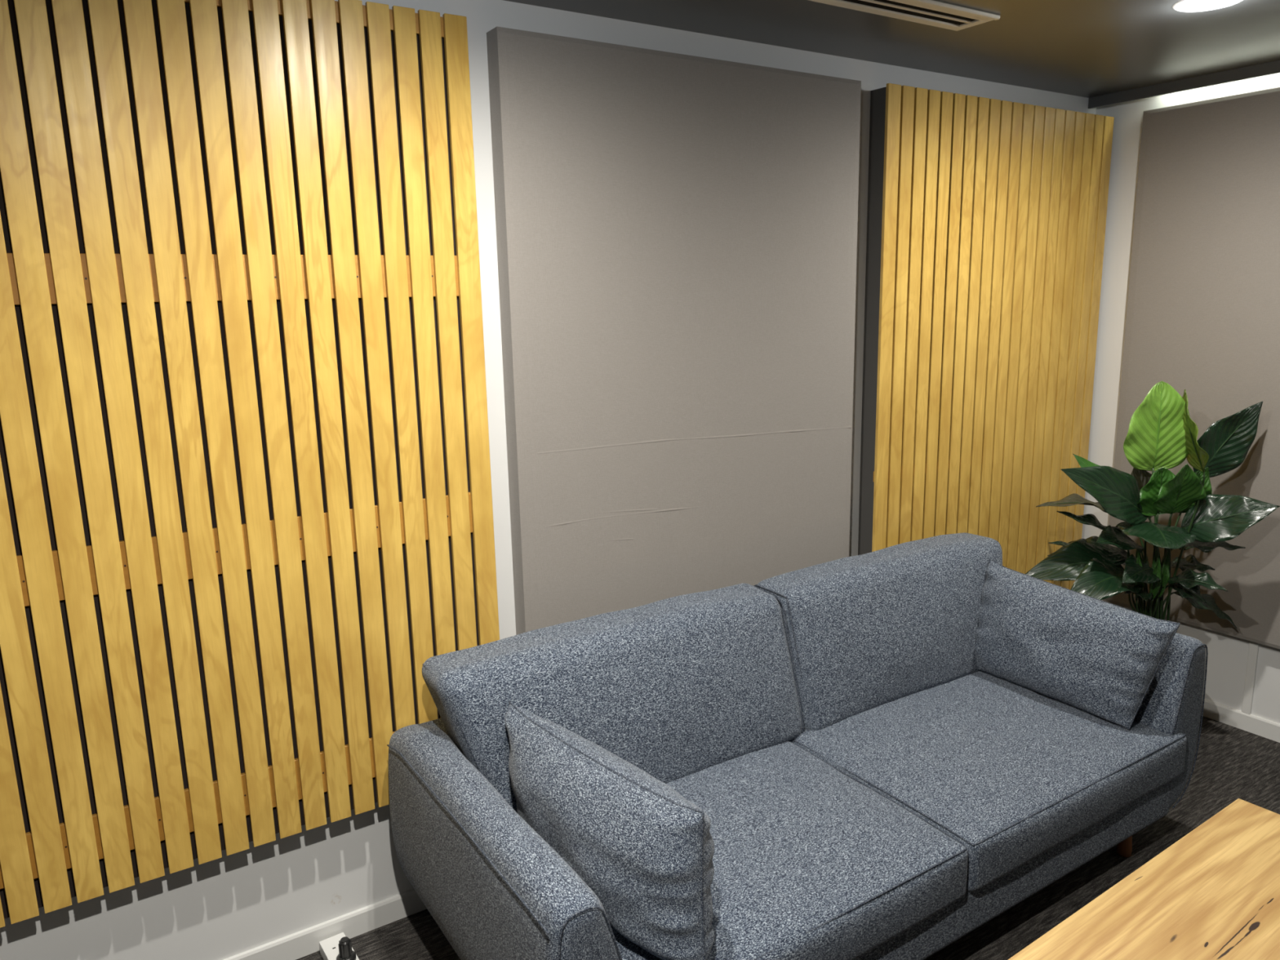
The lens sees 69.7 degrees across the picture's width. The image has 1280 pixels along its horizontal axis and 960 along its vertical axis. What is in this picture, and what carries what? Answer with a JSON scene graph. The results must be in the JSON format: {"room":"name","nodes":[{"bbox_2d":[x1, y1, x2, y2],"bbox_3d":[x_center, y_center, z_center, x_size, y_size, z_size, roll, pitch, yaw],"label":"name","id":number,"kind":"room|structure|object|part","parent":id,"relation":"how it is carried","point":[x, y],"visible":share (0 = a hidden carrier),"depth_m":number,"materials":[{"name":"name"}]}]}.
{"room":"recording studio","nodes":[
{"label":"recording studio","id":0,"kind":"room"},
{"bbox_2d":[0,0,1096,959],"bbox_3d":[-0.575,-0.004,2.662,6.300,2.800,0.100,-8,13,-32],"label":"wall","id":1,"kind":"structure","parent":0,"point":[227,906],"depth_m":2.58,"materials":[{"name":"white paint"}]},
{"bbox_2d":[0,0,499,928],"bbox_3d":[-1.055,-0.078,2.221,1.452,2.104,0.080,-8,13,-32],"label":"slatted panel","id":2,"kind":"object","parent":1,"relation":"attached to","point":[246,493],"visible":0.84,"depth_m":2.20,"materials":[{"name":"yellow wood"}]},
{"bbox_2d":[223,888,426,959],"bbox_3d":[-0.519,1.242,2.865,6.100,0.074,0.013,-8,13,-32],"label":"baseboard","id":3,"kind":"structure","parent":1,"relation":"attached to","point":[305,942],"depth_m":2.64,"materials":[{"name":"white paint"}]},
{"bbox_2d":[486,26,861,635],"bbox_3d":[0.194,-0.259,3.017,1.354,2.095,0.075,-8,13,-32],"label":"acoustic panel","id":4,"kind":"object","parent":1,"relation":"attached to","point":[677,233],"visible":0.83,"depth_m":2.87,"materials":[{"name":"beige fabric"}]},
{"bbox_2d":[857,83,1114,589],"bbox_3d":[1.428,-0.437,3.783,1.378,2.091,0.104,-8,13,-32],"label":"slatted panel","id":5,"kind":"object","parent":1,"relation":"attached to","point":[986,217],"visible":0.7,"depth_m":3.63,"materials":[{"name":"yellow wood"}]},
{"bbox_2d":[296,715,1279,959],"bbox_3d":[0.652,1.659,1.117,6.100,0.100,4.300,-8,13,-32],"label":"floor","id":6,"kind":"structure","parent":0,"point":[1233,763],"depth_m":2.89,"materials":[{"name":"grey carpet"}]},
{"bbox_2d":[319,932,359,959],"bbox_3d":[-0.782,1.343,2.486,0.070,0.037,0.338,-9,14,-34],"label":"board","id":7,"kind":"object","parent":6,"relation":"on","point":[329,947],"visible":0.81,"depth_m":2.58,"materials":[{"name":"white plastic"}]},
{"bbox_2d":[336,936,355,959],"bbox_3d":[-0.806,1.286,2.515,0.052,0.066,0.052,-8,13,-32],"label":"plug","id":8,"kind":"object","parent":7,"relation":"on","point":[345,952],"visible":1,"depth_m":2.50,"materials":[{"name":"black plastic"}]},
{"bbox_2d":[386,533,1208,959],"bbox_3d":[0.578,0.826,2.761,2.397,0.886,1.037,-8,13,-32],"label":"sofa","id":9,"kind":"object","parent":6,"relation":"on","point":[866,790],"visible":0.89,"depth_m":2.58,"materials":[{"name":"grey fabric"}]},
{"bbox_3d":[0.335,0.772,3.131,2.240,0.455,0.138,-8,13,-32],"label":"backrest frame","id":10,"kind":"part","parent":9,"relation":"part of","materials":[{"name":"grey fabric"}]},
{"bbox_3d":[-0.314,0.987,2.221,0.292,0.580,1.004,-8,13,-32],"label":"arm","id":11,"kind":"part","parent":9,"relation":"part of"},
{"bbox_2d":[505,701,714,959],"bbox_3d":[-0.087,0.801,2.143,0.236,0.368,0.736,-10,14,-37],"label":"pillow","id":12,"kind":"object","parent":9,"relation":"on","point":[646,851],"visible":0.9,"depth_m":1.97,"materials":[{"name":"grey fabric"}]},
{"bbox_2d":[422,582,802,813],"bbox_3d":[-0.030,0.650,2.702,1.170,0.493,0.306,-8,13,-32],"label":"cushion","id":13,"kind":"object","parent":9,"relation":"on","point":[680,688],"depth_m":2.62,"materials":[{"name":"grey fabric"}]},
{"bbox_2d":[609,741,968,959],"bbox_3d":[0.195,1.012,2.400,1.068,0.208,0.799,-8,13,-32],"label":"seat cushion","id":14,"kind":"object","parent":9,"relation":"on","point":[814,859],"depth_m":2.30,"materials":[{"name":"grey fabric"}]},
{"bbox_2d":[755,533,1002,730],"bbox_3d":[0.908,0.511,3.291,1.102,0.489,0.309,-8,13,-32],"label":"cushion","id":15,"kind":"object","parent":9,"relation":"on","point":[868,633],"depth_m":3.11,"materials":[{"name":"grey fabric"}]},
{"bbox_2d":[790,671,1186,891],"bbox_3d":[1.093,0.880,2.967,1.070,0.210,0.797,-8,13,-32],"label":"seat cushion","id":16,"kind":"object","parent":9,"relation":"on","point":[1019,776],"depth_m":2.76,"materials":[{"name":"grey fabric"}]},
{"bbox_3d":[0.580,1.064,2.813,2.060,0.144,0.983,-8,13,-32],"label":"rail","id":17,"kind":"part","parent":9,"relation":"part of","materials":[{"name":"grey fabric"}]},
{"bbox_2d":[974,559,1180,729],"bbox_3d":[1.440,0.546,3.133,0.238,0.396,0.688,-8,13,-32],"label":"pillow","id":18,"kind":"object","parent":9,"relation":"on","point":[1100,659],"visible":0.94,"depth_m":3.04,"materials":[{"name":"grey fabric"}]},
{"bbox_3d":[1.568,1.147,2.969,0.045,0.135,0.045,-8,13,-32],"label":"leg","id":19,"kind":"part","parent":9,"relation":"part of","materials":[{"name":"brown wood"}]},
{"bbox_3d":[1.452,0.725,3.341,0.292,0.580,1.004,-8,13,-32],"label":"arm","id":20,"kind":"part","parent":9,"relation":"part of"},
{"bbox_2d":[1008,798,1279,959],"bbox_3d":[1.283,1.241,1.808,1.490,0.420,0.860,-9,14,-34],"label":"coffee table","id":21,"kind":"object","parent":6,"relation":"on","point":[1214,893],"visible":1,"depth_m":2.09,"materials":[{"name":"brown wood"}]},
{"bbox_2d":[1025,381,1279,628],"bbox_3d":[1.945,0.344,3.592,0.884,1.448,0.481,1,12,12],"label":"potted plant","id":22,"kind":"object","parent":6,"relation":"on","point":[1162,433],"visible":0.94,"depth_m":3.53,"materials":[{"name":"green plant"}]},
{"bbox_3d":[2.037,0.619,3.701,0.181,0.339,0.012,-3,12,-8],"label":"stem","id":23,"kind":"part","parent":22,"relation":"part of","materials":[{"name":"green plant"}]},
{"bbox_3d":[2.021,0.613,3.716,0.104,0.345,0.032,-1,11,2],"label":"stem","id":24,"kind":"part","parent":22,"relation":"part of","materials":[{"name":"green plant"}]},
{"bbox_3d":[2.014,0.627,3.661,0.134,0.339,0.014,-5,12,-20],"label":"stem","id":25,"kind":"part","parent":22,"relation":"part of","materials":[{"name":"green plant"}]},
{"bbox_3d":[2.011,0.595,3.717,0.049,0.380,0.056,-8,13,-32],"label":"stem","id":26,"kind":"part","parent":22,"relation":"part of","materials":[{"name":"green plant"}]},
{"bbox_3d":[2.029,0.526,3.753,0.079,0.500,0.056,-8,13,-32],"label":"stem","id":27,"kind":"part","parent":22,"relation":"part of","materials":[{"name":"green plant"}]},
{"bbox_3d":[2.048,0.560,3.785,0.031,0.419,0.100,-12,16,-43],"label":"stem","id":28,"kind":"part","parent":22,"relation":"part of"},
{"bbox_3d":[2.048,0.457,3.741,0.022,0.639,0.173,-6,12,-22],"label":"stem","id":29,"kind":"part","parent":22,"relation":"part of","materials":[{"name":"green plant"}]},
{"bbox_3d":[2.024,0.468,3.703,0.094,0.633,0.025,-11,15,-41],"label":"stem","id":30,"kind":"part","parent":22,"relation":"part of","materials":[{"name":"green plant"}]},
{"bbox_3d":[2.013,0.519,3.685,0.038,0.540,0.088,-8,13,-32],"label":"stem","id":31,"kind":"part","parent":22,"relation":"part of","materials":[{"name":"green plant"}]},
{"bbox_3d":[2.011,0.564,3.666,0.042,0.460,0.041,-8,13,-32],"label":"stem","id":32,"kind":"part","parent":22,"relation":"part of","materials":[{"name":"green plant"}]},
{"bbox_3d":[2.043,0.627,3.660,0.128,0.339,0.013,-12,16,-43],"label":"stem","id":33,"kind":"part","parent":22,"relation":"part of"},
{"bbox_3d":[2.035,0.621,3.687,0.014,0.339,0.087,-1,11,-1],"label":"stem","id":34,"kind":"part","parent":22,"relation":"part of","materials":[{"name":"green plant"}]},
{"bbox_3d":[2.045,0.454,3.683,0.012,0.668,0.053,7,14,37],"label":"stem","id":35,"kind":"part","parent":22,"relation":"part of","materials":[{"name":"green plant"}]},
{"bbox_3d":[2.048,0.460,3.670,0.109,0.661,0.012,-1,11,-1],"label":"stem","id":36,"kind":"part","parent":22,"relation":"part of","materials":[{"name":"green plant"}]},
{"bbox_3d":[2.034,0.372,3.639,0.022,0.845,0.078,-8,13,-32],"label":"stem","id":37,"kind":"part","parent":22,"relation":"part of","materials":[{"name":"green plant"}]},
{"bbox_3d":[2.059,0.585,3.664,0.030,0.417,0.071,2,12,15],"label":"stem","id":38,"kind":"part","parent":22,"relation":"part of","materials":[{"name":"green plant"}]},
{"bbox_3d":[2.066,0.471,3.697,0.042,0.628,0.110,-8,13,-32],"label":"stem","id":39,"kind":"part","parent":22,"relation":"part of","materials":[{"name":"green plant"}]},
{"bbox_3d":[2.087,0.455,3.670,0.048,0.669,0.031,-8,13,-32],"label":"stem","id":40,"kind":"part","parent":22,"relation":"part of","materials":[{"name":"green plant"}]},
{"bbox_3d":[2.097,0.387,3.644,0.142,0.812,0.071,-8,13,-32],"label":"stem","id":41,"kind":"part","parent":22,"relation":"part of","materials":[{"name":"green plant"}]},
{"bbox_3d":[2.103,0.614,3.709,0.070,0.341,0.011,0,11,5],"label":"stem","id":42,"kind":"part","parent":22,"relation":"part of","materials":[{"name":"green plant"}]},
{"bbox_3d":[2.091,0.456,3.650,0.068,0.675,0.015,-8,13,-32],"label":"stem","id":43,"kind":"part","parent":22,"relation":"part of","materials":[{"name":"green plant"}]},
{"bbox_3d":[2.108,0.379,3.601,0.050,0.845,0.102,-8,13,-32],"label":"stem","id":44,"kind":"part","parent":22,"relation":"part of","materials":[{"name":"green plant"}]},
{"bbox_2d":[503,0,1279,97],"bbox_3d":[0.598,-0.987,0.584,6.100,0.100,4.300,-8,13,-32],"label":"ceiling","id":45,"kind":"structure","parent":0,"point":[1083,48],"depth_m":2.93,"materials":[{"name":"grey paint"}]},
{"bbox_2d":[808,0,999,31],"bbox_3d":[0.616,-1.323,2.529,0.982,0.011,0.157,-8,13,-32],"label":"ceiling vent","id":46,"kind":"object","parent":45,"relation":"in","point":[929,12],"visible":1,"depth_m":2.65,"materials":[{"name":"beige metal"}]},
{"bbox_3d":[0.612,-1.326,2.534,0.922,0.006,0.012,-8,13,-32],"label":"blade","id":47,"kind":"part","parent":46,"relation":"part of","materials":[{"name":"beige metal"}]},
{"bbox_2d":[1172,0,1242,12],"bbox_3d":[1.632,-1.369,2.636,0.184,0.004,0.184,-8,13,-32],"label":"recessed light","id":48,"kind":"object","parent":45,"relation":"in","point":[1184,6],"visible":1,"depth_m":2.66,"materials":[{"name":"white paint"}]},
{"bbox_2d":[1081,73,1279,723],"bbox_3d":[3.222,-0.050,2.498,0.100,2.800,4.300,-8,13,-32],"label":"wall","id":49,"kind":"structure","parent":0,"point":[1228,655],"depth_m":3.93,"materials":[{"name":"white paint"}]},
{"bbox_2d":[1088,60,1279,108],"bbox_3d":[3.108,-1.290,2.189,0.014,0.043,4.300,-8,13,-32],"label":"trim","id":50,"kind":"structure","parent":49,"relation":"attached to","point":[1273,67],"depth_m":3.62,"materials":[{"name":"black metal"}]},
{"bbox_2d":[1102,87,1279,648],"bbox_3d":[2.606,-0.346,3.257,0.050,2.113,1.815,-8,13,-32],"label":"acoustic panel","id":51,"kind":"object","parent":49,"relation":"attached to","point":[1202,320],"visible":0.74,"depth_m":3.65,"materials":[{"name":"beige fabric"}]},
{"bbox_2d":[1200,697,1279,742],"bbox_3d":[3.204,1.196,2.712,0.013,0.074,4.287,-8,13,-32],"label":"baseboard","id":52,"kind":"structure","parent":49,"relation":"attached to","point":[1251,723],"depth_m":3.79,"materials":[{"name":"white paint"}]},
{"bbox_2d":[1241,640,1259,714],"bbox_3d":[2.489,0.798,3.748,0.010,0.327,0.033,-8,13,-32],"label":"trim","id":53,"kind":"structure","parent":49,"relation":"attached to","point":[1253,651],"depth_m":3.75,"materials":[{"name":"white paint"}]}
]}

